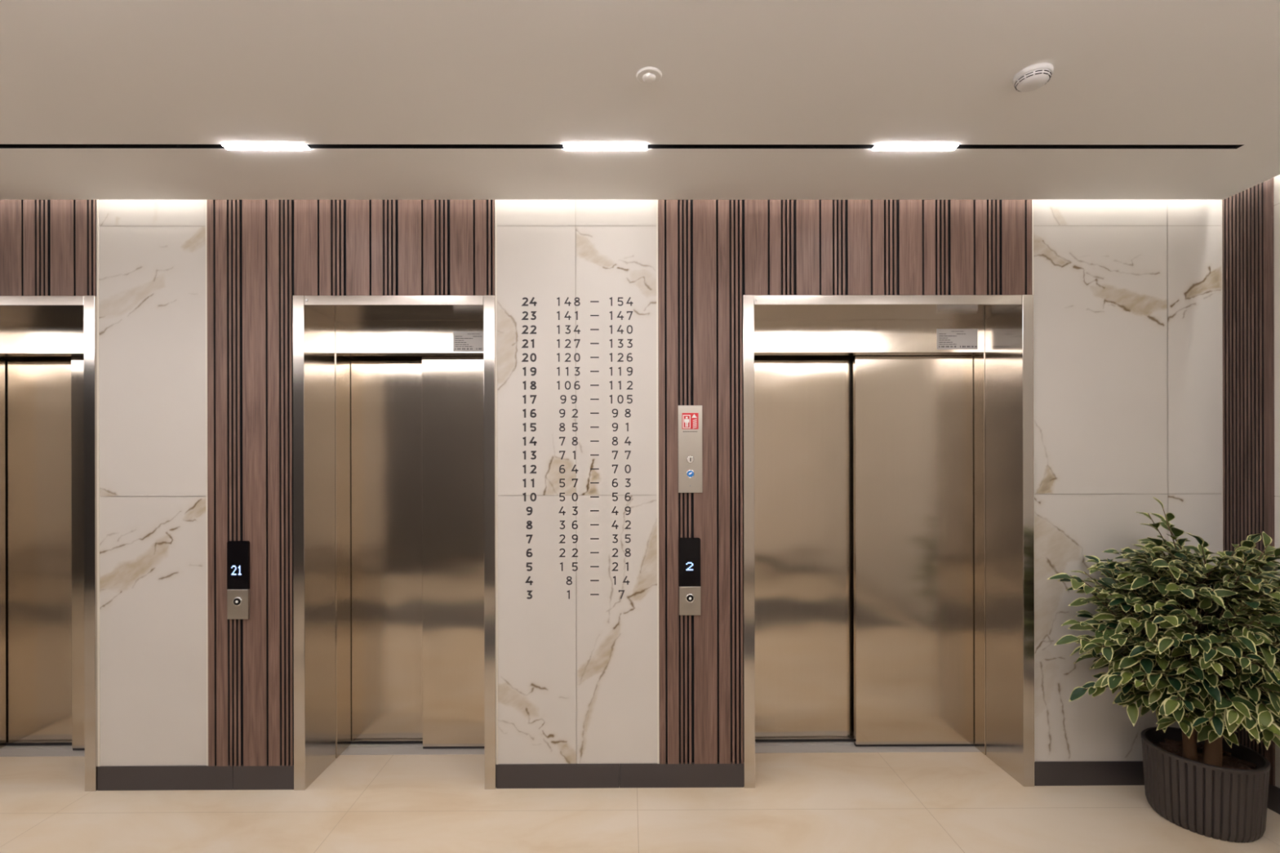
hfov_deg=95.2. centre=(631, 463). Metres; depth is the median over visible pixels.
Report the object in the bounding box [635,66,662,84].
smoke detector
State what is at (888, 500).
elevator
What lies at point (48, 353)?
elevator
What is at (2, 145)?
track
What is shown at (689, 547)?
panel
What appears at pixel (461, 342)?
print
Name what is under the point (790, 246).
panel
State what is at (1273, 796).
baseboard
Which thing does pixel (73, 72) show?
ceiling
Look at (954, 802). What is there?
floor
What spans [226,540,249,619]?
panel
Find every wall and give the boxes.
[96,199,1223,773]
[1273,174,1279,788]
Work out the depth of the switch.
2.58 m
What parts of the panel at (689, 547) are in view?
button plate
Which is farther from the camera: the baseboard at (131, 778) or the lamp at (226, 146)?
the baseboard at (131, 778)
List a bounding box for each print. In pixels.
[455,336,481,349]
[938,333,977,347]
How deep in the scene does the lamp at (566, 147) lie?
2.11 m
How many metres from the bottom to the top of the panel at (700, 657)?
2.755 m
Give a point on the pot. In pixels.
(1223, 795)
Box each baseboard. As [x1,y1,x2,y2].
[97,760,1144,791]
[1266,783,1279,814]
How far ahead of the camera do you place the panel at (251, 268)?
2.58 m
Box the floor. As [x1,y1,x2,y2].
[0,751,1279,852]
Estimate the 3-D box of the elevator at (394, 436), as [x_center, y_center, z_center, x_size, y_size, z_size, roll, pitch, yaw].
[-1.047,0.304,2.825,0.888,2.330,0.496,0,0,0]
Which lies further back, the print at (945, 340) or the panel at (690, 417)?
the print at (945, 340)
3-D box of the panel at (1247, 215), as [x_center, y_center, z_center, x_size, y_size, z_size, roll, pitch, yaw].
[2.647,-0.052,2.507,0.020,2.755,0.202,0,0,0]
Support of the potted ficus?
on the floor
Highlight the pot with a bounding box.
[1140,726,1271,843]
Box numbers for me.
[521,297,632,599]
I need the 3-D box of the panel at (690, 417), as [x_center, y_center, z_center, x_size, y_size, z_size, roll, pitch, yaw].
[0.261,-0.064,2.584,0.106,0.386,0.016,0,0,0]
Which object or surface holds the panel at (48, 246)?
attached to the wall at (1127, 294)
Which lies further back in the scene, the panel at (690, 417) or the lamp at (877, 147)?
the panel at (690, 417)
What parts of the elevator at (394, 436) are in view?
door post, door, transom panel, sill, door, information plate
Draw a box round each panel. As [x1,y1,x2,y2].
[0,199,96,296]
[206,199,294,766]
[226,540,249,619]
[293,199,494,295]
[657,199,742,764]
[678,405,702,493]
[679,537,700,615]
[742,199,1032,296]
[1222,177,1275,786]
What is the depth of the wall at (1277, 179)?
2.40 m
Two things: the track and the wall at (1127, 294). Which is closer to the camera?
the track
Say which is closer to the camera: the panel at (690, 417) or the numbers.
the panel at (690, 417)
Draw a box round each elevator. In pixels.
[0,295,97,791]
[293,295,496,790]
[742,294,1034,788]
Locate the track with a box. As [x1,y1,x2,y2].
[0,143,1244,148]
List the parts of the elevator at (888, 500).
door, sill, transom panel, door, information plate, door post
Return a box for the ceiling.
[0,0,1279,199]
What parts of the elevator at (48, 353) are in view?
door post, door, transom panel, sill, door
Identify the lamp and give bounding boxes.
[222,144,310,149]
[563,144,647,150]
[871,144,958,150]
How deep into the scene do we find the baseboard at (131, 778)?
2.59 m
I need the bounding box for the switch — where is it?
[686,456,693,463]
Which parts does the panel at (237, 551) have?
button plate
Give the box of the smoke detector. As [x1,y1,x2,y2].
[1012,62,1053,92]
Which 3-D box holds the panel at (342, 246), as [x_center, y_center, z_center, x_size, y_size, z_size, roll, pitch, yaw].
[-1.049,-1.082,2.595,0.887,0.677,0.020,0,0,0]
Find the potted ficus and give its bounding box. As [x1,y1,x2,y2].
[1047,497,1279,843]

